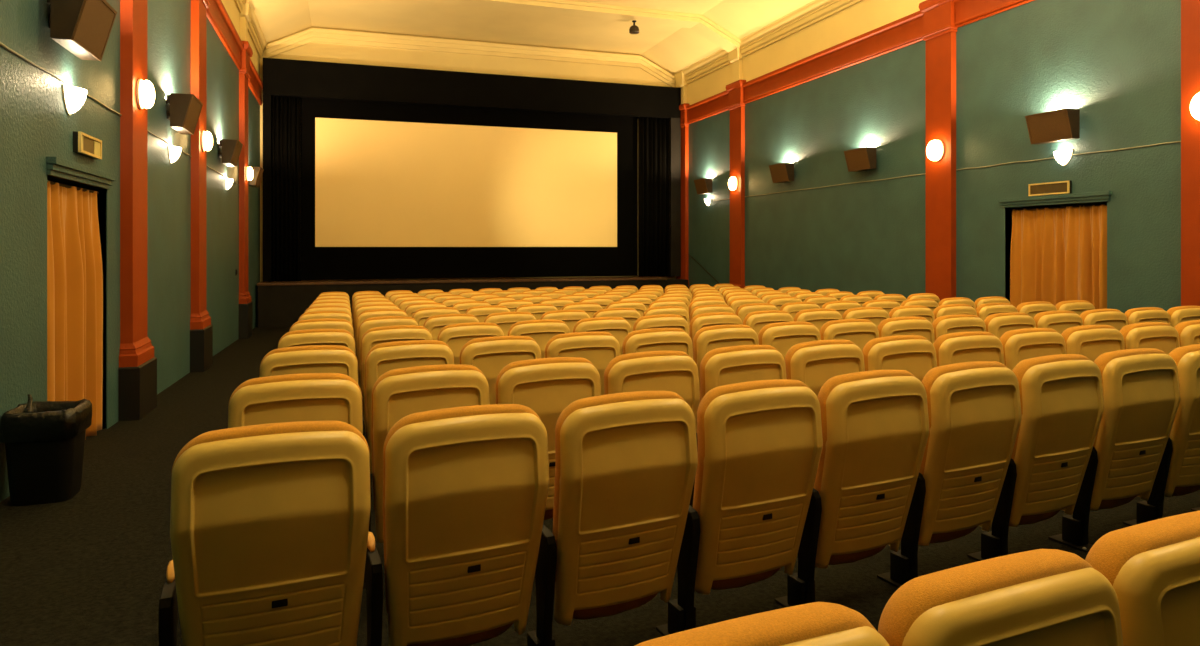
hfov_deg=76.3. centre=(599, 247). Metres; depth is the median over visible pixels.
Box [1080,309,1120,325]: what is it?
cushion
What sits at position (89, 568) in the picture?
floor
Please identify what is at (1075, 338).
cushion
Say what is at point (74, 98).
wall sconce
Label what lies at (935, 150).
wall lamp
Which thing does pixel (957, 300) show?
chair back
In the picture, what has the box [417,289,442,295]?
chair
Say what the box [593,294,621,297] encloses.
cushion
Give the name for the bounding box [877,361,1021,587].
chair
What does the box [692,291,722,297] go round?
chair
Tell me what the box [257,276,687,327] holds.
stage
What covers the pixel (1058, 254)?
curtain
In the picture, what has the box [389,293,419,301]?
chair
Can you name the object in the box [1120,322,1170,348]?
cushion
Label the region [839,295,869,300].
cushion
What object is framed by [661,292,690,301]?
chair
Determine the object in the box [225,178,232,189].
wall sconce
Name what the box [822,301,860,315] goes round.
chair
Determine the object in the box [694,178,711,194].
wall speaker
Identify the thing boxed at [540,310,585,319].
cushion
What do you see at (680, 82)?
trim
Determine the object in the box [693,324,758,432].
chair
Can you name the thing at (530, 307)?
cushion
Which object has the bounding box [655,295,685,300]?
cushion
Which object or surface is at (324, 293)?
cushion
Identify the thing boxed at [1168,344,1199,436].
cushion
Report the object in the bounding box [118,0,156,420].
pillar
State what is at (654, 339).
chair
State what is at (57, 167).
door frame
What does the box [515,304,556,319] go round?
chair
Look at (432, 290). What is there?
cushion
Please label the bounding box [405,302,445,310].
cushion
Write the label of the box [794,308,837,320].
cushion
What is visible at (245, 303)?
trim
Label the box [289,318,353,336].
chair
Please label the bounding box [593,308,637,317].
cushion
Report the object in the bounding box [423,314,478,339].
chair
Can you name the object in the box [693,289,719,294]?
chair
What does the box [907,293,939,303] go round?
chair
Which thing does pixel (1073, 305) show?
chair back
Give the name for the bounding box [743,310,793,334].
chair
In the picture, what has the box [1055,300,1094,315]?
chair
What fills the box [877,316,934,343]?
chair
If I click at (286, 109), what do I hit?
curtain
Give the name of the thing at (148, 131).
cable
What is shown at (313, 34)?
trim
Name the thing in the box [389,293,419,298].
cushion
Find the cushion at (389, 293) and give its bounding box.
[385,290,412,295]
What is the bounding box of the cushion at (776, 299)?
[767,297,798,302]
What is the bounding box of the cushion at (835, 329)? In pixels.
[820,319,871,339]
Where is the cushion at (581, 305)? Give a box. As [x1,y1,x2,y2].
[562,302,598,309]
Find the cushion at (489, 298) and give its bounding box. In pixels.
[483,297,514,300]
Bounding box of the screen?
[315,117,616,246]
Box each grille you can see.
[76,0,114,56]
[184,97,201,131]
[232,142,241,164]
[256,168,262,185]
[695,179,706,192]
[770,164,787,181]
[845,148,868,169]
[1027,110,1069,141]
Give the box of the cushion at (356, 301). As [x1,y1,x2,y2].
[353,297,388,324]
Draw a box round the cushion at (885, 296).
[874,294,902,299]
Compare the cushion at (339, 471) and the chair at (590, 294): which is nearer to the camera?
the cushion at (339, 471)
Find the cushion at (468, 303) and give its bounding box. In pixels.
[453,301,490,306]
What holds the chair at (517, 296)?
on the floor
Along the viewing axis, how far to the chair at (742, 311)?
8.17 m
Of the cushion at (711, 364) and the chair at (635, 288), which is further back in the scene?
the chair at (635, 288)
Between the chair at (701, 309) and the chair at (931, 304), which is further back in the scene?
the chair at (931, 304)
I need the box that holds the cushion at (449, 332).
[438,322,499,340]
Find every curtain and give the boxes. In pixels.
[47,180,102,439]
[272,95,300,281]
[639,117,669,276]
[1010,204,1106,308]
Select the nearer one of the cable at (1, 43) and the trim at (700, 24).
the cable at (1, 43)
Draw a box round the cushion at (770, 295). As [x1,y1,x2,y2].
[760,293,788,298]
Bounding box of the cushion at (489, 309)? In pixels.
[465,305,507,313]
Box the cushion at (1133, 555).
[1085,511,1199,585]
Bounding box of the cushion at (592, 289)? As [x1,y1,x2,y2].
[582,288,604,290]
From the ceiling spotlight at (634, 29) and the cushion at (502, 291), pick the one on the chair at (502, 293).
the cushion at (502, 291)
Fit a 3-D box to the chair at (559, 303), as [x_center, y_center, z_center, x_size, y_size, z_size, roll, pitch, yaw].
[-0.614,1.134,9.845,0.592,0.956,0.332,0,0,-25]
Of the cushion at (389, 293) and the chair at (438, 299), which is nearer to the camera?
the chair at (438, 299)
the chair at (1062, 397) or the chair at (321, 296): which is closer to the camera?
the chair at (1062, 397)
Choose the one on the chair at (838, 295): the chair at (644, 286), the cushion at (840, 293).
the cushion at (840, 293)
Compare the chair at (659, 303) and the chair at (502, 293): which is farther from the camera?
the chair at (502, 293)
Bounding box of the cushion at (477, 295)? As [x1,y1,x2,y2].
[470,294,497,297]
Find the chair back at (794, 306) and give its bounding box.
[780,302,816,310]
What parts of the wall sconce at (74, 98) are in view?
plate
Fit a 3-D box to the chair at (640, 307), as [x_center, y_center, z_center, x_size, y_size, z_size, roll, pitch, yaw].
[0.243,1.109,9.024,0.592,0.958,0.332,0,0,-24]
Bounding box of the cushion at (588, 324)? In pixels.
[573,317,625,332]
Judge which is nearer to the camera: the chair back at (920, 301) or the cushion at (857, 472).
the cushion at (857, 472)
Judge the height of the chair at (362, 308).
0.950 m
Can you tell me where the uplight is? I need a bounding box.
[166,95,169,106]
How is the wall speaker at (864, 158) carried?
attached to the wall at (1115, 62)
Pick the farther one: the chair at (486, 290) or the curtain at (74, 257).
the chair at (486, 290)
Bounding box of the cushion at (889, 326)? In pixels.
[877,316,926,337]
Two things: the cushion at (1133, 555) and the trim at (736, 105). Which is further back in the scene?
the trim at (736, 105)
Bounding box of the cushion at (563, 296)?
[558,295,586,298]
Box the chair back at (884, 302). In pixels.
[862,299,896,306]
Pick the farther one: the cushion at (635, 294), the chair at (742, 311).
the cushion at (635, 294)
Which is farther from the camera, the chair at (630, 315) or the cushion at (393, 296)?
the cushion at (393, 296)
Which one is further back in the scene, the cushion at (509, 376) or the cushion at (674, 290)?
the cushion at (674, 290)
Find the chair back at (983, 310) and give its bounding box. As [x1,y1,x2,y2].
[976,303,1012,316]
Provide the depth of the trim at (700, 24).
17.25 m
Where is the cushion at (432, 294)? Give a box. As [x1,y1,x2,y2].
[424,292,451,296]
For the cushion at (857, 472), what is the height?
0.659 m
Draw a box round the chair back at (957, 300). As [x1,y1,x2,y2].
[938,297,970,305]
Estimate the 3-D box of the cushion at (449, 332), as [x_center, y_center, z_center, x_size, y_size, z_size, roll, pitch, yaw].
[-1.012,0.905,5.912,0.519,0.656,0.198,0,0,-26]
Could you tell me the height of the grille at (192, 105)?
0.336 m
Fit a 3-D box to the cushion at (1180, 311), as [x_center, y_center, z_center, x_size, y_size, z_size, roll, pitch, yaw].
[5.533,0.881,7.255,0.519,0.662,0.198,0,0,-20]
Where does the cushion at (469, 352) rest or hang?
on the chair at (490, 355)
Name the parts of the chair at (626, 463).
panel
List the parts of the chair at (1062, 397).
panel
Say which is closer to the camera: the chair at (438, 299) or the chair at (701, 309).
the chair at (701, 309)
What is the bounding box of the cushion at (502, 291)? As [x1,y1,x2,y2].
[491,290,516,293]
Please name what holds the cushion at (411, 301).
on the chair at (405, 303)
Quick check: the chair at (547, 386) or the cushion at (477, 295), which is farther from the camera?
the cushion at (477, 295)
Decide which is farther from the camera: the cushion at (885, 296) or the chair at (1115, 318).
the cushion at (885, 296)
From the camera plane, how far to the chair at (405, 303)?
10.03 m
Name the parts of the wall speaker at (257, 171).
frame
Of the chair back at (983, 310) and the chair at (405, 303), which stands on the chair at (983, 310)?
the chair back at (983, 310)
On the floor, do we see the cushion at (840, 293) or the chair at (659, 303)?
the chair at (659, 303)
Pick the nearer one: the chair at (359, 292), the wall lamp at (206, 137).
the wall lamp at (206, 137)
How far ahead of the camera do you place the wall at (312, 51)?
19.86 m
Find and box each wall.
[0,0,259,501]
[260,27,675,281]
[687,0,1180,312]
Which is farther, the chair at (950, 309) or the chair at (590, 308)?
the chair at (590, 308)
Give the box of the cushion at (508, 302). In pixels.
[497,300,532,304]
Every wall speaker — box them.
[49,0,116,60]
[167,93,202,134]
[219,139,242,166]
[248,166,263,187]
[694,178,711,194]
[769,162,793,182]
[844,147,875,171]
[1025,108,1079,144]
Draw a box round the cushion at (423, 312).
[412,307,457,317]
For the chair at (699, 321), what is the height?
0.959 m
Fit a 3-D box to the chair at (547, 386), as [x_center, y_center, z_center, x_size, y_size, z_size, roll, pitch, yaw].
[-0.306,1.000,3.685,0.592,0.953,0.332,0,0,-25]
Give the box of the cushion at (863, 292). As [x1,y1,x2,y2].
[857,291,882,294]
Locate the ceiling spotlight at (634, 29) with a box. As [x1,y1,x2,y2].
[629,20,638,33]
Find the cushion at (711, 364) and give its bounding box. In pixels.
[699,345,777,403]
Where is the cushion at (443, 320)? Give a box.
[423,314,477,326]
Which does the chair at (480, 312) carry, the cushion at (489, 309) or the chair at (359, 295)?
the cushion at (489, 309)
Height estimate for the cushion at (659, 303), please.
0.660 m
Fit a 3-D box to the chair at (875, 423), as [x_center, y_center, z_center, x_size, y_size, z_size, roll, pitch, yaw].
[1.039,0.976,3.143,0.592,0.958,0.332,0,0,-25]
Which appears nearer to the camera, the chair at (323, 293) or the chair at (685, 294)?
the chair at (685, 294)
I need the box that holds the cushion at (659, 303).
[648,300,682,307]
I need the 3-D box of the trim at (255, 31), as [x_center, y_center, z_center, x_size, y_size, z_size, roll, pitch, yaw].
[-3.520,-4.745,4.650,0.165,0.390,29.050,0,0,-18]
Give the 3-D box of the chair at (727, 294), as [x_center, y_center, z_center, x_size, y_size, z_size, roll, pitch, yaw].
[2.134,1.161,12.095,0.592,0.958,0.332,0,0,-21]
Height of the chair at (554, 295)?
0.955 m
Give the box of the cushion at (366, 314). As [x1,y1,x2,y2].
[357,309,405,359]
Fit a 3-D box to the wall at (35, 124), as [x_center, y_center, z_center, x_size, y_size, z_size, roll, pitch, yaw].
[-4.167,-1.734,4.434,1.200,7.372,29.050,0,0,-18]
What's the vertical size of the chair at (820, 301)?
0.961 m
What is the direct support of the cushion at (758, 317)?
on the chair at (757, 320)
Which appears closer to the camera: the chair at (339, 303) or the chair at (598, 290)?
the chair at (339, 303)
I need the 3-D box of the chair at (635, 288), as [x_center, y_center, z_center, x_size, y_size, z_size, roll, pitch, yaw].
[0.465,1.242,15.350,0.592,0.961,0.332,0,0,-21]
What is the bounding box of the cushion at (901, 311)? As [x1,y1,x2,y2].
[889,305,927,317]
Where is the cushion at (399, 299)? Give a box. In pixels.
[393,296,426,302]
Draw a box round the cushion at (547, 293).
[540,292,564,294]
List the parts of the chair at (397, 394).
panel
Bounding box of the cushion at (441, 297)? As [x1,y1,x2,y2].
[432,295,462,299]
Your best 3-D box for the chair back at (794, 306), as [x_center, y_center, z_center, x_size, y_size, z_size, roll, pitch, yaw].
[2.202,0.933,8.507,0.519,0.661,0.198,0,0,-22]
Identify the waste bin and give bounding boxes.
[0,394,91,505]
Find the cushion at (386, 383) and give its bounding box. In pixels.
[371,364,483,509]
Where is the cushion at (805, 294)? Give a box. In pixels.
[794,292,821,296]
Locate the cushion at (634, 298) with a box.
[618,296,650,301]
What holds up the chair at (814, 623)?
on the floor
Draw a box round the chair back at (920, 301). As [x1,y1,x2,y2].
[901,298,933,305]
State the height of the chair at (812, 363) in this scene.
0.957 m
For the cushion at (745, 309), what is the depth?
8.17 m
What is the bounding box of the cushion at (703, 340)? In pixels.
[693,324,751,363]
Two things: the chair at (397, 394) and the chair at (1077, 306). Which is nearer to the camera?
the chair at (397, 394)
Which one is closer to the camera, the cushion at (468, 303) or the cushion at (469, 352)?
the cushion at (469, 352)
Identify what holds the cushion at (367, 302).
on the chair at (367, 302)
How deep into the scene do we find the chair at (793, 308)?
8.37 m
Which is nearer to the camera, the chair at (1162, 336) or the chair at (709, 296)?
the chair at (1162, 336)
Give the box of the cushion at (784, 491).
[693,379,808,515]
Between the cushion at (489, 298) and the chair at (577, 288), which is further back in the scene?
the chair at (577, 288)
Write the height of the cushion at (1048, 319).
0.662 m
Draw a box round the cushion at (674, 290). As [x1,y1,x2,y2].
[665,289,688,292]
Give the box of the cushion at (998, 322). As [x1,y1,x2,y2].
[984,312,1028,331]
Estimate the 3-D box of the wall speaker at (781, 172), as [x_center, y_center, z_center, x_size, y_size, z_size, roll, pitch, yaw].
[3.917,-1.589,16.360,0.315,0.384,0.620,0,0,-18]
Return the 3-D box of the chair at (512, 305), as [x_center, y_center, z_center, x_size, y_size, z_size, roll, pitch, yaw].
[-1.119,1.133,9.613,0.592,0.954,0.332,0,0,-25]
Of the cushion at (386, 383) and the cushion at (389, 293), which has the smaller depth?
the cushion at (386, 383)
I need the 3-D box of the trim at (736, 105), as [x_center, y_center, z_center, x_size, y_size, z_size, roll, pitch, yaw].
[3.292,-1.549,18.476,0.200,6.681,0.710,0,0,-18]
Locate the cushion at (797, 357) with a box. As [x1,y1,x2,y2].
[785,340,855,378]
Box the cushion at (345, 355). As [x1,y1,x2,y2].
[260,345,357,365]
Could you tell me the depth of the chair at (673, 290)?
12.89 m
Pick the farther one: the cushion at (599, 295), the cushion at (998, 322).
the cushion at (599, 295)
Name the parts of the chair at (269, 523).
panel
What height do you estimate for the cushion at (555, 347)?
0.657 m
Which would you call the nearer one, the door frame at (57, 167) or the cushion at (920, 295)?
the door frame at (57, 167)
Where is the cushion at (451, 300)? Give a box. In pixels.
[442,298,475,302]
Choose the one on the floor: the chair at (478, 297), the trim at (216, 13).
the chair at (478, 297)
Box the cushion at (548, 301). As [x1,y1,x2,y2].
[539,298,573,303]
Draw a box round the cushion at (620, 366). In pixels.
[604,351,690,394]
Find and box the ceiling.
[254,0,813,74]
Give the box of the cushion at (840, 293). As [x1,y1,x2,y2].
[826,291,852,295]
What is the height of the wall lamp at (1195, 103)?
0.342 m
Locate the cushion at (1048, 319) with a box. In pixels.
[1033,310,1075,327]
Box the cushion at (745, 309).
[736,303,773,315]
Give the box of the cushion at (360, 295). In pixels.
[353,294,384,298]
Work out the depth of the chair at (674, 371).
3.79 m
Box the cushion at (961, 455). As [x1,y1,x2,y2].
[919,361,1006,474]
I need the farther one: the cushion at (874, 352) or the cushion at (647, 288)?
the cushion at (647, 288)
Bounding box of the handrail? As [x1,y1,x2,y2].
[688,254,719,283]
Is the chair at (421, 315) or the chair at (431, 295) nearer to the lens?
the chair at (421, 315)
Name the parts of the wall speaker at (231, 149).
frame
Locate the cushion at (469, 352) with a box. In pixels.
[460,336,535,363]
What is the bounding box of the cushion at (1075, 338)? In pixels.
[1061,325,1114,351]
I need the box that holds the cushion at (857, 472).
[813,370,914,493]
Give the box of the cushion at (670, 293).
[661,292,687,295]
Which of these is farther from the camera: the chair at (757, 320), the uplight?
the uplight
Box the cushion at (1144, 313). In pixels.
[1124,307,1163,319]
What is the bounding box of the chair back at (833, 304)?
[822,301,856,307]
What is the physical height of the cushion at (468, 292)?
0.656 m
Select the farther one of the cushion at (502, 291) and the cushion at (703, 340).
the cushion at (502, 291)
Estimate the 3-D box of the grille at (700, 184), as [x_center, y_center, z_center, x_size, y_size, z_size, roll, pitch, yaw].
[2.632,-1.590,19.906,0.100,0.336,0.576,0,0,-18]
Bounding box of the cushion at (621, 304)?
[606,301,642,308]
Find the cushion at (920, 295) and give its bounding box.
[907,293,934,299]
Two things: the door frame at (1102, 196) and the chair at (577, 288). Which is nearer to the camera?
the door frame at (1102, 196)
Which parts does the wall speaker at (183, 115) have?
frame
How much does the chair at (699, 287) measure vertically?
0.959 m
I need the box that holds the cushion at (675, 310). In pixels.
[643,306,683,315]
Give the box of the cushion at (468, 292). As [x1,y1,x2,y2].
[458,291,483,294]
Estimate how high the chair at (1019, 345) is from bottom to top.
0.960 m
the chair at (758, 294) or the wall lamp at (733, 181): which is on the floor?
the chair at (758, 294)
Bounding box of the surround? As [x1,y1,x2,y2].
[263,58,680,281]
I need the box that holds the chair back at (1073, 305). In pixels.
[1055,300,1089,310]
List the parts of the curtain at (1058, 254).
rod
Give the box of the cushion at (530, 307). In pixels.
[515,304,554,311]
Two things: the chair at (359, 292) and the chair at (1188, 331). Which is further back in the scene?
the chair at (359, 292)
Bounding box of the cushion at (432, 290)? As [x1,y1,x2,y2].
[417,289,441,293]
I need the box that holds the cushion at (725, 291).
[722,288,745,295]
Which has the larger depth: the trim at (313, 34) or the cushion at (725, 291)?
the trim at (313, 34)
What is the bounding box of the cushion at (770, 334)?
[758,321,812,344]
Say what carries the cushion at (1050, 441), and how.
on the chair at (1062, 397)
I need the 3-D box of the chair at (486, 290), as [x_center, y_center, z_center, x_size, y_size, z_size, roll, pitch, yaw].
[-2.108,1.241,14.322,0.592,0.957,0.332,0,0,-25]
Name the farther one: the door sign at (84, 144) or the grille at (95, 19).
the door sign at (84, 144)
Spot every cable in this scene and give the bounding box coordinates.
[0,42,121,115]
[147,130,191,156]
[206,165,238,184]
[745,173,925,196]
[957,141,1180,169]
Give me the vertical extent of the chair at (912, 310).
0.961 m
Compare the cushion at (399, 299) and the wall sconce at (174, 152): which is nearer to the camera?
the wall sconce at (174, 152)
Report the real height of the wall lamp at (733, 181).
0.342 m
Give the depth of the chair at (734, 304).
9.49 m
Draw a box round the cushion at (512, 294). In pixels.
[505,293,533,296]
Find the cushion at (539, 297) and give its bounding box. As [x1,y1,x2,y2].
[521,295,550,299]
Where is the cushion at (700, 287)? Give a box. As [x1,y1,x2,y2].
[691,286,713,293]
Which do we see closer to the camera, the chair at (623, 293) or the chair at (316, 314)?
the chair at (316, 314)
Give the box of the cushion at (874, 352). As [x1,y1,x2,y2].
[862,335,926,370]
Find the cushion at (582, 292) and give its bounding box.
[572,291,596,294]
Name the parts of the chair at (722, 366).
panel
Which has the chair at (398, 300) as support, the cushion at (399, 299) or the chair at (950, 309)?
the cushion at (399, 299)
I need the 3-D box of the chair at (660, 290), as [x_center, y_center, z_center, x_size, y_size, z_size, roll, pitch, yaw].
[0.870,1.215,14.136,0.592,0.958,0.332,0,0,-21]
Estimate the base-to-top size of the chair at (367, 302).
0.949 m
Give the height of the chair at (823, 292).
0.959 m
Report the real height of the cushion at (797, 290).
0.660 m
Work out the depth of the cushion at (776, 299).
9.69 m
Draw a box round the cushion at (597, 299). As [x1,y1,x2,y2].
[580,297,611,301]
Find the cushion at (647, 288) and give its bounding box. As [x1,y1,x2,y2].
[638,287,660,290]
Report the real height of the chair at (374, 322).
0.951 m
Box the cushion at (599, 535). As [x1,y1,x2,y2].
[553,391,685,581]
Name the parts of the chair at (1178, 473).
panel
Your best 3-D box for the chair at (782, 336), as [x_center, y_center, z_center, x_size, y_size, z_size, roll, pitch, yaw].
[1.345,1.029,5.723,0.592,0.958,0.332,0,0,-23]
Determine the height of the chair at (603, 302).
0.957 m
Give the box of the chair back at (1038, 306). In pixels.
[1016,301,1051,311]
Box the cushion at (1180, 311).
[1167,306,1199,317]
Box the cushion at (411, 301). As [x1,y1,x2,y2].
[399,299,434,305]
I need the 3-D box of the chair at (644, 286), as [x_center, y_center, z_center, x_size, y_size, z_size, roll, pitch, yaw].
[0.985,1.243,15.539,0.592,0.961,0.332,0,0,-21]
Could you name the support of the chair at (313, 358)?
on the floor
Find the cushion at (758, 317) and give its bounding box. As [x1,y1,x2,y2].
[743,310,788,324]
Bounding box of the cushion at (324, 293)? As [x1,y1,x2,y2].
[319,292,348,295]
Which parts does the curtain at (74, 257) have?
rod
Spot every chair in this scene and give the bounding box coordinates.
[158,421,370,645]
[228,373,362,433]
[260,345,357,382]
[278,329,355,354]
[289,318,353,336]
[298,311,352,325]
[304,305,351,316]
[309,301,350,310]
[313,298,349,304]
[316,295,349,301]
[319,292,348,297]
[352,291,380,323]
[353,294,384,328]
[353,297,388,338]
[354,300,393,350]
[355,304,399,355]
[356,309,406,384]
[358,316,417,391]
[361,325,432,431]
[363,340,453,473]
[363,364,489,588]
[364,404,548,645]
[385,290,412,298]
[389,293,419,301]
[393,296,426,306]
[399,299,435,310]
[405,302,445,316]
[412,307,459,325]
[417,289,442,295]
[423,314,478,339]
[424,292,452,298]
[432,295,463,302]
[438,322,503,363]
[442,298,475,306]
[449,289,472,294]
[453,301,490,313]
[458,291,484,297]
[460,336,540,403]
[465,305,509,321]
[470,294,498,300]
[479,288,501,293]
[483,297,514,304]
[484,312,535,335]
[491,290,516,296]
[496,357,600,519]
[497,300,532,311]
[505,293,533,299]
[508,287,529,292]
[508,319,569,357]
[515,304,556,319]
[521,295,551,303]
[522,290,546,295]
[527,391,697,645]
[535,287,557,291]
[539,298,573,309]
[540,292,565,298]
[540,310,589,332]
[545,332,619,394]
[553,289,576,294]
[558,295,587,302]
[562,302,602,317]
[563,286,584,291]
[572,291,597,297]
[573,317,631,354]
[580,297,613,308]
[582,288,606,293]
[589,286,611,290]
[593,294,622,301]
[593,308,640,330]
[604,291,629,296]
[604,351,699,421]
[606,301,645,316]
[611,288,634,293]
[616,285,637,291]
[618,296,651,309]
[622,328,692,358]
[628,293,657,301]
[633,314,688,334]
[635,290,661,296]
[635,602,889,645]
[638,287,663,293]
[641,285,663,291]
[643,306,689,333]
[648,300,687,311]
[655,295,689,313]
[656,379,822,635]
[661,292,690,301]
[664,284,685,292]
[665,287,689,291]
[665,289,691,298]
[689,284,709,291]
[689,299,726,335]
[689,312,742,346]
[689,345,786,507]
[690,294,724,302]
[690,304,734,321]
[691,286,714,296]
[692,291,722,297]
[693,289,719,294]
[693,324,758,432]
[714,284,733,289]
[718,286,739,293]
[722,288,746,298]
[724,291,751,302]
[726,294,757,304]
[728,298,764,313]
[736,303,777,322]
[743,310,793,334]
[744,285,764,290]
[750,287,773,294]
[755,290,781,297]
[758,321,820,359]
[760,293,790,302]
[767,297,801,309]
[775,370,928,607]
[778,287,799,292]
[780,302,820,319]
[785,340,864,396]
[786,289,810,296]
[794,292,822,301]
[794,308,842,331]
[804,296,837,307]
[815,289,838,295]
[820,319,878,350]
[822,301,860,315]
[826,291,853,300]
[839,295,872,306]
[842,307,889,326]
[857,291,883,299]
[862,299,900,313]
[862,335,936,381]
[874,294,906,304]
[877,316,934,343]
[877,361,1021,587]
[878,549,1122,645]
[889,305,934,323]
[901,298,938,311]
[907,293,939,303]
[932,314,985,339]
[933,304,976,318]
[933,331,1004,366]
[938,297,975,309]
[967,354,1103,560]
[974,296,1009,307]
[976,303,1017,320]
[984,312,1035,338]
[999,328,1066,370]
[1016,301,1056,317]
[1033,310,1082,333]
[1048,348,1179,551]
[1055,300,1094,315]
[1061,325,1124,361]
[1080,309,1127,330]
[1085,511,1199,645]
[1120,322,1179,354]
[1123,344,1199,525]
[1124,307,1170,324]
[1167,306,1199,326]
[1174,320,1199,346]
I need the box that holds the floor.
[0,326,1199,645]
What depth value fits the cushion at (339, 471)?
2.12 m
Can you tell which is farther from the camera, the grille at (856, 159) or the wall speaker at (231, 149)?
the grille at (856, 159)
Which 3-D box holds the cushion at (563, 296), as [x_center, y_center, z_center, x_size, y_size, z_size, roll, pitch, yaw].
[-0.408,1.011,11.089,0.519,0.658,0.198,0,0,-24]
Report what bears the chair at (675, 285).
on the floor
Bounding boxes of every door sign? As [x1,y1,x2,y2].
[73,131,101,159]
[1028,181,1071,195]
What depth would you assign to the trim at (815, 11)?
16.80 m
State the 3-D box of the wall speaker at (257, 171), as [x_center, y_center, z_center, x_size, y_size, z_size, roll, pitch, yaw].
[-7.160,-1.449,15.796,0.315,0.384,0.620,0,0,-18]
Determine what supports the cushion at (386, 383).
on the chair at (397, 394)
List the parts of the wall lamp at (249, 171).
opal glass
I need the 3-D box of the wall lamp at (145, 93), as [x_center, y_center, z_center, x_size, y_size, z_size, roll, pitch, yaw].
[-4.298,-1.450,7.237,0.126,0.281,0.238,0,0,-18]
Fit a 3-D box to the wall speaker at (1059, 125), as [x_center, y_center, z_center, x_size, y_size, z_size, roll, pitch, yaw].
[6.005,-1.589,10.099,0.315,0.384,0.620,0,0,-18]
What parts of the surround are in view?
portal leg, portal leg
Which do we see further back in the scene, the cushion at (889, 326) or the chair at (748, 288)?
the chair at (748, 288)
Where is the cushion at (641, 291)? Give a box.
[635,290,658,292]
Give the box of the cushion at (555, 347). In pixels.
[545,332,613,357]
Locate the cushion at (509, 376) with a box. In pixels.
[496,357,594,403]
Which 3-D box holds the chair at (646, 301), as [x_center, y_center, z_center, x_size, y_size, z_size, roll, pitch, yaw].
[0.407,1.135,10.280,0.592,0.958,0.332,0,0,-23]
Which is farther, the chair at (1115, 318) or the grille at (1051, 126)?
the grille at (1051, 126)
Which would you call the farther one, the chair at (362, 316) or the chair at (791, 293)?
the chair at (791, 293)
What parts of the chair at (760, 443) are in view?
panel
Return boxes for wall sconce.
[62,84,86,114]
[168,145,180,163]
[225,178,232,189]
[704,198,710,205]
[1054,149,1072,165]
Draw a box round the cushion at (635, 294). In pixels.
[628,293,654,296]
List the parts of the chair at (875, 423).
panel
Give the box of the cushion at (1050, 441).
[1011,354,1088,459]
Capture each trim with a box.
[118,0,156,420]
[190,0,212,371]
[206,0,262,104]
[234,0,266,58]
[239,0,252,338]
[247,0,740,51]
[266,28,674,86]
[673,0,862,83]
[675,71,689,288]
[686,0,1033,123]
[725,48,745,287]
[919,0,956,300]
[1181,0,1199,305]
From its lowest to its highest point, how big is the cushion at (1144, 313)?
0.662 m
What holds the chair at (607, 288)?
on the floor
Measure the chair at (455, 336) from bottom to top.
0.954 m
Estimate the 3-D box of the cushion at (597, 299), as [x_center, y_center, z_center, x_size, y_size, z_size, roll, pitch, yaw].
[-0.064,0.985,10.055,0.519,0.659,0.198,0,0,-24]
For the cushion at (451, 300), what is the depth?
10.29 m
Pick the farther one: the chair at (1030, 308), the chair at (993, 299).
the chair at (993, 299)
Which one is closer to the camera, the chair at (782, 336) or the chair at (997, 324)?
the chair at (782, 336)
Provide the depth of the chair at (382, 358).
4.43 m
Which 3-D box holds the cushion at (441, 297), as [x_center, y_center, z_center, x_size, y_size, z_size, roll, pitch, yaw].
[-2.285,1.036,11.475,0.519,0.654,0.198,0,0,-25]
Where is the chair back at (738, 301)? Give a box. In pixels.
[728,298,761,305]
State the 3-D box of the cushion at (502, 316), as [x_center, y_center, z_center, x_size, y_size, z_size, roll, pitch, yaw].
[-0.861,0.931,7.207,0.519,0.657,0.198,0,0,-25]
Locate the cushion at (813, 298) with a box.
[804,296,834,301]
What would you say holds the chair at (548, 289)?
on the floor
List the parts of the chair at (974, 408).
panel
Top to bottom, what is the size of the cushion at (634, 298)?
0.659 m
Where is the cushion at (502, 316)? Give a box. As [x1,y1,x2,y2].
[484,312,532,321]
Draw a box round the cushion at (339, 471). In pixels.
[170,421,370,514]
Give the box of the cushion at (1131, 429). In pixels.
[1093,348,1165,446]
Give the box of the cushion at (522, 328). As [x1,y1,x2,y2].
[508,319,564,335]
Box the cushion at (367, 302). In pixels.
[354,300,393,333]
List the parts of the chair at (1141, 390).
panel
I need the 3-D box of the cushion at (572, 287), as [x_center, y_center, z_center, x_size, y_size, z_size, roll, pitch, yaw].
[-0.530,1.092,14.949,0.519,0.661,0.198,0,0,-22]
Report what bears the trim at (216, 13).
attached to the wall at (35, 124)
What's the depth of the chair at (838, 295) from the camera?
11.29 m
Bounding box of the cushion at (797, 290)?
[786,289,809,292]
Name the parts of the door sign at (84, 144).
dark pane, pale pane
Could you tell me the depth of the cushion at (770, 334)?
5.58 m
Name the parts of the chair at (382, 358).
panel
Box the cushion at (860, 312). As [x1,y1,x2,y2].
[842,307,883,318]
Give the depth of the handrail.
20.17 m
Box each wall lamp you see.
[136,79,154,108]
[201,131,212,150]
[246,166,252,180]
[728,177,737,190]
[926,140,944,160]
[1190,92,1199,120]
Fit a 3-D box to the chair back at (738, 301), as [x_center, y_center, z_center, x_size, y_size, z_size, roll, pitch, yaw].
[1.828,0.960,9.626,0.519,0.661,0.198,0,0,-22]
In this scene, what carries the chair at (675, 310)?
on the floor
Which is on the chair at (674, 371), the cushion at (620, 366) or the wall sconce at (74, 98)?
the cushion at (620, 366)
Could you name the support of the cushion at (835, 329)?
on the chair at (859, 332)
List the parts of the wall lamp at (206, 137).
opal glass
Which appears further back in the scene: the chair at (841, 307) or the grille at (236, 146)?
the grille at (236, 146)
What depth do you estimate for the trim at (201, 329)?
10.18 m
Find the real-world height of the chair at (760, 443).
0.957 m
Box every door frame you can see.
[46,156,115,428]
[998,191,1111,301]
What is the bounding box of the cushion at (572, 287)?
[563,286,583,288]
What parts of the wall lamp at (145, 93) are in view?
opal glass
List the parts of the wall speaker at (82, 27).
frame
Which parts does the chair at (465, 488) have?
panel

